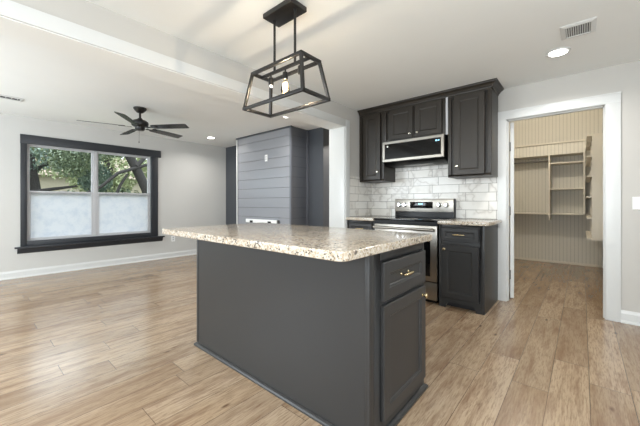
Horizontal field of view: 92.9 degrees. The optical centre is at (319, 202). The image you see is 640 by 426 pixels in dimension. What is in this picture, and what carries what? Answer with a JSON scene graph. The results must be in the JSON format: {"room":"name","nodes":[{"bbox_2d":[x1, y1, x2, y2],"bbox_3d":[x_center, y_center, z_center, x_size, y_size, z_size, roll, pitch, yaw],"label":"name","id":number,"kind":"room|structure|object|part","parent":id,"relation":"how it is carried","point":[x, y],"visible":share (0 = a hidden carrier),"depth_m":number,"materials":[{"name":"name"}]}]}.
{"room":"kitchen","nodes":[
{"label":"kitchen","id":0,"kind":"room"},
{"bbox_2d":[0,113,225,271],"bbox_3d":[-4.331,-0.092,4.732,0.200,2.385,6.615,0,0,41],"label":"wall","id":1,"kind":"structure","parent":0,"point":[191,176],"depth_m":5.67,"materials":[{"name":"beige paint"}]},
{"bbox_2d":[14,134,164,253],"bbox_3d":[-3.782,-0.135,5.227,0.157,1.765,2.082,0,0,41],"label":"window","id":2,"kind":"structure","parent":1,"relation":"in","point":[49,220],"depth_m":5.08,"materials":[{"name":"black paint"}]},
{"bbox_3d":[-4.150,-0.506,4.895,0.022,0.743,0.807,0,0,41],"label":"sash","id":3,"kind":"part","parent":2,"relation":"part of","materials":[{"name":"clear glass"}]},
{"bbox_3d":[-4.126,0.181,4.875,0.039,0.753,0.807,0,0,41],"label":"sash","id":4,"kind":"part","parent":2,"relation":"part of","materials":[{"name":"white glass"}]},
{"bbox_3d":[-4.132,0.188,4.880,0.004,0.689,0.751,0,0,41],"label":"frosted pane","id":5,"kind":"part","parent":2,"relation":"part of","materials":[{"name":"white glass"}]},
{"bbox_3d":[-3.852,-0.160,5.223,0.055,1.460,1.716,0,0,41],"label":"frame","id":6,"kind":"part","parent":2,"relation":"part of","materials":[{"name":"grey plastic"}]},
{"bbox_3d":[-3.772,0.696,5.218,0.132,0.102,2.082,0,0,41],"label":"sill","id":7,"kind":"part","parent":2,"relation":"part of","materials":[{"name":"black paint"}]},
{"bbox_3d":[-3.580,-0.506,5.556,0.022,0.743,0.831,0,0,41],"label":"sash","id":8,"kind":"part","parent":2,"relation":"part of","materials":[{"name":"clear glass"}]},
{"bbox_3d":[-3.556,0.181,5.536,0.039,0.753,0.831,0,0,41],"label":"sash","id":9,"kind":"part","parent":2,"relation":"part of","materials":[{"name":"white glass"}]},
{"bbox_3d":[-3.562,0.188,5.541,0.004,0.689,0.775,0,0,41],"label":"frosted pane","id":10,"kind":"part","parent":2,"relation":"part of","materials":[{"name":"white glass"}]},
{"bbox_2d":[0,249,196,280],"bbox_3d":[-4.252,1.044,4.651,0.026,0.113,6.355,0,0,41],"label":"baseboard","id":11,"kind":"structure","parent":1,"relation":"attached to","point":[8,275],"depth_m":5.09,"materials":[{"name":"white paint"}]},
{"bbox_2d":[11,0,359,226],"bbox_3d":[-0.603,-0.092,3.153,1.830,2.385,8.850,0,0,41],"label":"wall","id":12,"kind":"structure","parent":0,"point":[84,13],"depth_m":2.35,"materials":[{"name":"paint"}]},
{"bbox_2d":[0,15,343,129],"bbox_3d":[-1.631,-1.012,1.950,0.253,0.006,5.685,0,0,41],"label":"beam","id":13,"kind":"structure","parent":12,"relation":"attached to","point":[9,27],"depth_m":2.20,"materials":[{"name":"paint"}]},
{"bbox_2d":[0,0,349,227],"bbox_3d":[-1.598,-0.004,1.991,0.289,2.208,5.790,0,0,41],"label":"trim","id":14,"kind":"structure","parent":12,"relation":"attached to","point":[339,138],"depth_m":2.54,"materials":[{"name":"white paint"}]},
{"bbox_2d":[350,176,371,216],"bbox_3d":[0.581,-0.090,4.316,0.008,0.554,0.574,0,0,41],"label":"backsplash","id":15,"kind":"structure","parent":12,"relation":"attached to","point":[360,192],"depth_m":4.28,"materials":[{"name":"tile"}]},
{"bbox_2d":[358,105,394,182],"bbox_3d":[0.792,-0.788,4.259,0.382,0.991,0.399,0,0,41],"label":"upper cabinet","id":16,"kind":"object","parent":12,"relation":"attached to","point":[373,169],"visible":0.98,"depth_m":4.14,"materials":[{"name":"black wood"}]},
{"bbox_3d":[0.682,-1.251,4.131,0.380,0.066,0.060,0,0,41],"label":"crown moulding","id":17,"kind":"part","parent":16,"relation":"part of","materials":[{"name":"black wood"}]},
{"bbox_3d":[0.703,-0.757,4.140,0.270,0.885,0.019,0,0,41],"label":"door","id":18,"kind":"part","parent":16,"relation":"part of","materials":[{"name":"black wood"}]},
{"bbox_3d":[0.708,-0.788,4.162,0.382,0.990,0.020,0,0,41],"label":"frame","id":19,"kind":"part","parent":16,"relation":"part of","materials":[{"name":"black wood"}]},
{"bbox_2d":[0,254,639,425],"bbox_3d":[-0.130,1.150,3.181,8.650,0.100,9.750,0,0,41],"label":"floor","id":20,"kind":"structure","parent":0,"point":[114,345],"depth_m":2.14,"materials":[{"name":"brown wood"}]},
{"bbox_2d":[236,125,307,225],"bbox_3d":[-0.938,-0.092,5.703,1.576,2.384,0.431,0,0,41],"label":"fireplace surround","id":21,"kind":"object","parent":20,"relation":"on","point":[276,188],"visible":0.67,"depth_m":5.34,"materials":[{"name":"grey paint"}]},
{"bbox_2d":[246,219,279,223],"bbox_3d":[-1.059,0.333,5.516,0.935,0.071,0.033,0,0,41],"label":"wall rail","id":22,"kind":"object","parent":21,"relation":"attached to","point":[247,220],"visible":0.8,"depth_m":5.50,"materials":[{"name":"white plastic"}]},
{"bbox_3d":[-1.070,-1.270,5.550,1.576,0.029,0.026,0,0,41],"label":"trim","id":23,"kind":"part","parent":21,"relation":"part of","materials":[{"name":"grey paint"}]},
{"bbox_2d":[194,240,427,425],"bbox_3d":[-0.154,0.664,2.078,1.616,0.875,0.655,0,0,41],"label":"kitchen island","id":24,"kind":"object","parent":20,"relation":"on","point":[339,343],"visible":0.88,"depth_m":1.60,"materials":[{"name":"grey paint"}]},
{"bbox_2d":[162,223,431,261],"bbox_3d":[-0.236,0.206,2.028,1.640,0.040,0.915,0,0,41],"label":"island countertop","id":25,"kind":"structure","parent":24,"relation":"on","point":[325,243],"depth_m":1.64,"materials":[{"name":"stone"}]},
{"bbox_3d":[-0.166,1.089,2.088,1.585,0.023,0.655,0,0,41],"label":"shoe moulding","id":26,"kind":"part","parent":24,"relation":"part of","materials":[{"name":"grey paint"}]},
{"bbox_3d":[0.413,0.664,1.589,0.020,0.875,0.617,0,0,41],"label":"frame","id":27,"kind":"part","parent":24,"relation":"part of","materials":[{"name":"grey paint"}]},
{"bbox_3d":[0.452,0.369,1.605,0.019,0.182,0.495,0,0,41],"label":"drawer","id":28,"kind":"part","parent":24,"relation":"part of","materials":[{"name":"grey paint"}]},
{"bbox_3d":[0.452,0.752,1.605,0.019,0.540,0.495,0,0,41],"label":"door","id":29,"kind":"part","parent":24,"relation":"part of","materials":[{"name":"grey paint"}]},
{"bbox_3d":[0.459,0.365,1.585,0.036,0.016,0.117,0,0,41],"label":"pull handle","id":30,"kind":"part","parent":24,"relation":"part of","materials":[{"name":"gold metal"}]},
{"bbox_2d":[347,220,374,229],"bbox_3d":[0.712,0.664,4.139,0.415,0.873,0.688,0,0,41],"label":"base cabinet","id":31,"kind":"object","parent":20,"relation":"on","point":[353,224],"visible":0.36,"depth_m":3.89,"materials":[{"name":"grey paint"}]},
{"bbox_3d":[0.517,0.331,3.904,0.347,0.138,0.019,0,0,41],"label":"drawer","id":32,"kind":"part","parent":31,"relation":"part of","materials":[{"name":"grey paint"}]},
{"bbox_2d":[346,216,394,220],"bbox_3d":[0.715,0.206,4.140,0.418,0.038,0.661,0,0,41],"label":"countertop","id":33,"kind":"structure","parent":31,"relation":"on","point":[359,218],"depth_m":3.93,"materials":[{"name":"stone"}]},
{"bbox_2d":[373,198,455,302],"bbox_3d":[1.152,0.522,3.727,0.770,1.154,0.714,0,0,41],"label":"range","id":34,"kind":"object","parent":20,"relation":"on","point":[411,215],"visible":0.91,"depth_m":3.56,"materials":[{"name":"silver metal"}]},
{"bbox_3d":[0.942,0.290,3.483,0.730,0.031,0.070,0,0,41],"label":"oven handle","id":35,"kind":"part","parent":34,"relation":"part of","materials":[{"name":"silver metal"}]},
{"bbox_3d":[0.975,0.553,3.521,0.766,0.603,0.032,0,0,41],"label":"oven door","id":36,"kind":"part","parent":34,"relation":"part of","materials":[{"name":"silver metal"}]},
{"bbox_2d":[374,216,453,221],"bbox_3d":[1.140,0.195,3.713,0.770,0.021,0.565,0,0,41],"label":"cooktop","id":37,"kind":"object","parent":34,"relation":"in","point":[397,218],"depth_m":3.63,"materials":[{"name":"black glass"}]},
{"bbox_3d":[1.350,0.029,3.957,0.768,0.166,0.093,0,0,41],"label":"control panel","id":38,"kind":"part","parent":34,"relation":"part of","materials":[{"name":"silver metal"}]},
{"bbox_3d":[0.976,0.962,3.522,0.766,0.187,0.030,0,0,41],"label":"storage drawer","id":39,"kind":"part","parent":34,"relation":"part of","materials":[{"name":"silver metal"}]},
{"bbox_2d":[439,224,497,314],"bbox_3d":[1.637,0.664,3.341,0.438,0.873,0.688,0,0,41],"label":"base cabinet","id":40,"kind":"object","parent":20,"relation":"on","point":[468,255],"visible":0.99,"depth_m":3.12,"materials":[{"name":"grey paint"}]},
{"bbox_3d":[1.430,0.331,3.118,0.360,0.138,0.019,0,0,41],"label":"drawer","id":41,"kind":"part","parent":40,"relation":"part of","materials":[{"name":"grey paint"}]},
{"bbox_3d":[1.430,0.716,3.118,0.360,0.552,0.019,0,0,41],"label":"door","id":42,"kind":"part","parent":40,"relation":"part of","materials":[{"name":"grey paint"}]},
{"bbox_3d":[1.447,1.042,3.129,0.368,0.115,0.020,0,0,41],"label":"rail","id":43,"kind":"part","parent":40,"relation":"part of","materials":[{"name":"grey paint"}]},
{"bbox_2d":[438,218,501,225],"bbox_3d":[1.648,0.206,3.329,0.488,0.038,0.651,0,0,41],"label":"countertop","id":44,"kind":"structure","parent":40,"relation":"on","point":[458,221],"depth_m":3.13,"materials":[{"name":"stone"}]},
{"bbox_2d":[0,0,639,147],"bbox_3d":[-1.153,-1.345,1.994,8.650,0.120,6.615,0,0,41],"label":"ceiling","id":45,"kind":"structure","parent":0,"point":[372,53],"depth_m":2.60,"materials":[{"name":"paint"}]},
{"bbox_2d":[0,94,23,101],"bbox_3d":[-3.817,-1.278,3.659,0.160,0.012,0.360,0,0,41],"label":"ceiling vent","id":46,"kind":"object","parent":45,"relation":"in","point":[1,95],"visible":1,"depth_m":3.71,"materials":[{"name":"white metal"}]},
{"bbox_2d":[77,106,188,142],"bbox_3d":[-2.470,-1.043,4.145,1.245,0.482,1.305,0,0,41],"label":"ceiling fan","id":47,"kind":"object","parent":45,"relation":"hanging from","point":[139,124],"visible":1,"depth_m":4.07,"materials":[{"name":"black metal"}]},
{"bbox_3d":[-2.796,-1.025,3.898,0.500,0.033,0.118,0,0,-31],"label":"blade","id":48,"kind":"part","parent":47,"relation":"part of","materials":[{"name":"black wood"}]},
{"bbox_3d":[-2.342,-1.025,3.703,0.118,0.033,0.500,0,0,-13],"label":"blade","id":49,"kind":"part","parent":47,"relation":"part of","materials":[{"name":"black wood"}]},
{"bbox_3d":[-2.750,-1.025,4.391,0.501,0.033,0.118,0,0,41],"label":"blade","id":50,"kind":"part","parent":47,"relation":"part of","materials":[{"name":"black wood"}]},
{"bbox_3d":[-2.269,-1.025,4.498,0.118,0.033,0.500,0,0,23],"label":"blade","id":51,"kind":"part","parent":47,"relation":"part of","materials":[{"name":"black wood"}]},
{"bbox_3d":[-2.017,-1.025,4.074,0.500,0.033,0.118,0,0,5],"label":"blade","id":52,"kind":"part","parent":47,"relation":"part of","materials":[{"name":"black wood"}]},
{"bbox_2d":[242,0,330,117],"bbox_3d":[-0.237,-0.966,2.030,0.587,0.636,0.255,0,0,41],"label":"pendant light","id":53,"kind":"object","parent":45,"relation":"hanging from","point":[285,11],"visible":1,"depth_m":2.00,"materials":[{"name":"black metal"}]},
{"bbox_2d":[268,75,273,87],"bbox_3d":[-0.341,-0.850,2.119,0.036,0.089,0.036,0,0,41],"label":"bulb","id":54,"kind":"object","parent":53,"relation":"attached to","point":[270,81],"depth_m":2.11,"materials":[{"name":"glass"}]},
{"bbox_3d":[-0.313,-1.077,2.095,0.021,0.355,0.021,0,0,41],"label":"rod","id":55,"kind":"part","parent":53,"relation":"part of","materials":[{"name":"black metal"}]},
{"bbox_2d":[281,69,289,93],"bbox_3d":[-0.231,-0.806,2.025,0.059,0.175,0.059,0,0,41],"label":"bulb","id":56,"kind":"object","parent":53,"relation":"attached to","point":[285,74],"depth_m":2.02,"materials":[{"name":"clear"}]},
{"bbox_3d":[-0.237,-0.900,2.030,0.491,0.019,0.185,0,0,41],"label":"frame","id":57,"kind":"part","parent":53,"relation":"part of","materials":[{"name":"black metal"}]},
{"bbox_3d":[-0.237,-0.657,2.030,0.587,0.019,0.255,0,0,41],"label":"frame","id":58,"kind":"part","parent":53,"relation":"part of","materials":[{"name":"black metal"}]},
{"bbox_3d":[-0.162,-1.077,1.965,0.021,0.355,0.021,0,0,41],"label":"rod","id":59,"kind":"part","parent":53,"relation":"part of","materials":[{"name":"black metal"}]},
{"bbox_2d":[545,47,570,57],"bbox_3d":[2.026,-1.279,2.588,0.176,0.010,0.176,0,0,41],"label":"recessed light","id":60,"kind":"object","parent":45,"relation":"in","point":[557,52],"visible":1,"depth_m":2.57,"materials":[{"name":"white paint"}]},
{"bbox_2d":[549,49,567,56],"bbox_3d":[2.026,-1.276,2.588,0.129,0.004,0.129,0,0,-32],"label":"diffuser","id":61,"kind":"object","parent":60,"relation":"attached to","point":[555,52],"depth_m":2.57,"materials":[{"name":"white plastic"}]},
{"bbox_2d":[560,17,596,39],"bbox_3d":[1.906,-1.278,2.245,0.200,0.012,0.230,0,0,41],"label":"ceiling vent","id":62,"kind":"object","parent":45,"relation":"in","point":[587,26],"visible":1,"depth_m":2.23,"materials":[{"name":"white metal"}]},
{"bbox_2d":[226,60,639,312],"bbox_3d":[1.047,-0.092,4.371,8.420,2.385,0.140,0,0,41],"label":"wall","id":63,"kind":"structure","parent":0,"point":[625,77],"depth_m":2.90,"materials":[{"name":"paint"}]},
{"bbox_2d":[382,90,447,141],"bbox_3d":[1.239,-1.038,3.875,0.798,0.492,0.399,0,0,41],"label":"upper cabinet","id":64,"kind":"object","parent":63,"relation":"attached to","point":[424,115],"visible":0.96,"depth_m":3.72,"materials":[{"name":"black wood"}]},
{"bbox_3d":[1.026,-1.007,3.861,0.323,0.386,0.019,0,0,41],"label":"door","id":65,"kind":"part","parent":64,"relation":"part of","materials":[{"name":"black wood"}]},
{"bbox_3d":[1.128,-1.251,3.747,0.796,0.066,0.060,0,0,41],"label":"crown moulding","id":66,"kind":"part","parent":64,"relation":"part of","materials":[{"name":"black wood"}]},
{"bbox_2d":[383,134,447,167],"bbox_3d":[1.240,-0.635,3.859,0.784,0.306,0.400,0,0,41],"label":"microwave","id":67,"kind":"object","parent":64,"relation":"attached to","point":[427,150],"visible":0.94,"depth_m":3.69,"materials":[{"name":"black metal"}]},
{"bbox_3d":[1.112,-0.658,3.711,0.716,0.192,0.002,0,0,41],"label":"door glass","id":68,"kind":"part","parent":67,"relation":"part of","materials":[{"name":"black glass"}]},
{"bbox_3d":[1.290,-1.007,3.634,0.326,0.386,0.019,0,0,41],"label":"door","id":69,"kind":"part","parent":64,"relation":"part of","materials":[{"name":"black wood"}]},
{"bbox_2d":[372,164,496,218],"bbox_3d":[1.399,-0.187,3.996,1.648,0.746,0.008,0,0,41],"label":"backsplash","id":70,"kind":"structure","parent":63,"relation":"attached to","point":[476,198],"depth_m":3.89,"materials":[{"name":"tile"}]},
{"bbox_2d":[444,78,503,178],"bbox_3d":[1.742,-0.788,3.442,0.531,0.991,0.400,0,0,41],"label":"upper cabinet","id":71,"kind":"object","parent":63,"relation":"attached to","point":[472,108],"depth_m":3.33,"materials":[{"name":"black wood"}]},
{"bbox_3d":[1.468,-1.005,3.510,0.026,0.426,0.016,0,0,41],"label":"cabinet filler","id":72,"kind":"part","parent":71,"relation":"part of","materials":[{"name":"wood"}]},
{"bbox_3d":[1.633,-0.757,3.338,0.313,0.885,0.019,0,0,41],"label":"door","id":73,"kind":"part","parent":71,"relation":"part of","materials":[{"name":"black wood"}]},
{"bbox_3d":[1.645,-0.788,3.355,0.446,0.990,0.020,0,0,41],"label":"frame","id":74,"kind":"part","parent":71,"relation":"part of","materials":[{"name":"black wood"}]},
{"bbox_3d":[1.742,-1.251,3.442,0.530,0.066,0.400,0,0,41],"label":"crown moulding","id":75,"kind":"part","parent":71,"relation":"part of","materials":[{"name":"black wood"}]},
{"bbox_2d":[509,122,513,297],"bbox_3d":[2.394,0.082,3.810,0.055,2.012,0.793,0,0,31],"label":"door","id":76,"kind":"structure","parent":63,"relation":"in","point":[511,128],"depth_m":3.49,"materials":[{"name":"white paint"}]},
{"bbox_2d":[497,91,620,321],"bbox_3d":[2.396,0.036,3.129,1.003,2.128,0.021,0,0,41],"label":"trim","id":77,"kind":"structure","parent":63,"relation":"attached to","point":[612,101],"depth_m":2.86,"materials":[{"name":"white paint"}]},
{"bbox_2d":[621,310,639,325],"bbox_3d":[3.439,1.044,2.227,1.758,0.113,0.026,0,0,41],"label":"baseboard","id":78,"kind":"structure","parent":63,"relation":"attached to","point":[627,317],"depth_m":2.76,"materials":[{"name":"white paint"}]},
{"bbox_2d":[632,197,639,209],"bbox_3d":[2.877,0.002,2.718,0.116,0.116,0.016,0,0,41],"label":"light switch","id":79,"kind":"object","parent":63,"relation":"attached to","point":[635,200],"visible":1,"depth_m":2.74,"materials":[{"name":"white plastic"}]},
{"bbox_2d":[509,108,602,265],"bbox_3d":[4.307,-0.410,5.688,1.940,3.020,0.120,0,0,41],"label":"wall","id":80,"kind":"structure","parent":0,"point":[562,238],"depth_m":5.59,"materials":[{"name":"beige wood"}]},
{"bbox_2d":[514,139,584,219],"bbox_3d":[3.979,-0.383,5.658,1.442,1.365,0.347,0,0,41],"label":"closet shelving","id":81,"kind":"object","parent":80,"relation":"attached to","point":[572,147],"visible":0.79,"depth_m":5.38,"materials":[{"name":"paint"}]},
{"bbox_3d":[3.789,-0.760,5.816,0.948,0.028,0.028,0,0,41],"label":"hanging rod","id":82,"kind":"part","parent":81,"relation":"part of","materials":[{"name":"beige wood"}]},
{"bbox_3d":[3.989,-0.855,5.669,1.442,0.020,0.317,0,0,41],"label":"shelf","id":83,"kind":"part","parent":81,"relation":"part of","materials":[{"name":"paint"}]},
{"bbox_3d":[3.880,-1.052,5.543,1.442,0.025,0.044,0,0,41],"label":"cap moulding","id":84,"kind":"part","parent":81,"relation":"part of","materials":[{"name":"paint"}]},
{"bbox_3d":[3.989,0.195,5.669,1.442,0.020,0.317,0,0,41],"label":"shelf","id":85,"kind":"part","parent":81,"relation":"part of","materials":[{"name":"paint"}]},
{"bbox_3d":[4.348,-0.700,5.360,0.446,0.020,0.317,0,0,41],"label":"shelf","id":86,"kind":"part","parent":81,"relation":"part of","materials":[{"name":"paint"}]},
{"bbox_3d":[4.348,-0.245,5.360,0.446,0.020,0.317,0,0,41],"label":"shelf","id":87,"kind":"part","parent":81,"relation":"part of","materials":[{"name":"paint"}]},
{"bbox_3d":[4.522,-0.330,5.203,0.024,1.030,0.327,0,0,41],"label":"panel","id":88,"kind":"part","parent":81,"relation":"part of","materials":[{"name":"paint"}]},
{"bbox_2d":[514,257,602,267],"bbox_3d":[4.225,1.083,5.669,1.840,0.035,0.015,0,0,41],"label":"baseboard","id":89,"kind":"structure","parent":80,"relation":"attached to","point":[600,266],"depth_m":5.54,"materials":[{"name":"paint"}]},
{"bbox_3d":[3.995,-0.410,3.901,0.120,3.020,2.995,0,0,41],"label":"wall","id":90,"kind":"structure","parent":0,"visible":0},
{"bbox_2d":[586,133,602,240],"bbox_3d":[4.085,-0.205,4.383,0.371,1.370,1.455,0,0,41],"label":"shelving unit","id":91,"kind":"object","parent":90,"relation":"attached to","point":[594,142],"visible":0.5,"depth_m":3.90,"materials":[{"name":"paint"}]},
{"bbox_3d":[3.771,-0.880,4.024,0.363,0.020,0.458,0,0,41],"label":"shelf","id":92,"kind":"part","parent":91,"relation":"part of","materials":[{"name":"paint"}]},
{"bbox_3d":[3.771,-0.610,4.024,0.363,0.020,0.458,0,0,41],"label":"shelf","id":93,"kind":"part","parent":91,"relation":"part of","materials":[{"name":"paint"}]},
{"bbox_3d":[4.263,-0.205,4.551,0.321,1.370,0.020,0,0,41],"label":"panel","id":94,"kind":"part","parent":91,"relation":"part of","materials":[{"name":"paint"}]},
{"bbox_3d":[3.949,-0.205,4.187,0.321,1.370,0.020,0,0,41],"label":"panel","id":95,"kind":"part","parent":91,"relation":"part of","materials":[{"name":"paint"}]},
{"bbox_3d":[3.636,-0.205,3.824,0.321,1.370,0.020,0,0,41],"label":"panel","id":96,"kind":"part","parent":91,"relation":"part of","materials":[{"name":"paint"}]},
{"label":"outside","id":97,"kind":"structure","parent":0,"visible":0},
{"bbox_3d":[-14.350,1.500,18.964,33.500,0.100,50.000,0,0,41],"label":"ground","id":98,"kind":"structure","parent":97,"visible":0},
{"bbox_2d":[30,147,113,191],"bbox_3d":[-8.027,-0.601,9.101,1.665,4.226,3.333,0,0,41],"label":"oak tree","id":99,"kind":"object","parent":98,"relation":"on","point":[85,181],"visible":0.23,"depth_m":9.07,"materials":[{"name":"green plant"}]},
{"bbox_2d":[33,148,146,192],"bbox_3d":[-8.994,-1.004,12.571,2.266,5.008,6.251,0,0,41],"label":"shade tree","id":100,"kind":"object","parent":98,"relation":"on","point":[110,165],"visible":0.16,"depth_m":12.47,"materials":[{"name":"green plant"}]},
{"bbox_2d":[35,151,146,192],"bbox_3d":[-15.623,-0.800,19.402,5.800,4.600,7.800,0,0,41],"label":"house","id":101,"kind":"structure","parent":98,"relation":"on","point":[45,182],"depth_m":16.90,"materials":[{"name":"beige"}]},
{"bbox_2d":[47,146,146,192],"bbox_3d":[-6.080,-0.744,9.464,1.677,4.534,3.651,0,0,41],"label":"oak tree","id":102,"kind":"object","parent":98,"relation":"on","point":[73,165],"visible":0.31,"depth_m":8.50,"materials":[{"name":"green plant"}]},
{"bbox_2d":[67,187,138,192],"bbox_3d":[-8.221,0.405,11.293,1.166,2.191,6.021,0,0,41],"label":"shrub","id":103,"kind":"object","parent":98,"relation":"on","point":[128,190],"visible":0.02,"depth_m":11.83,"materials":[{"name":"green plant"}]}
]}

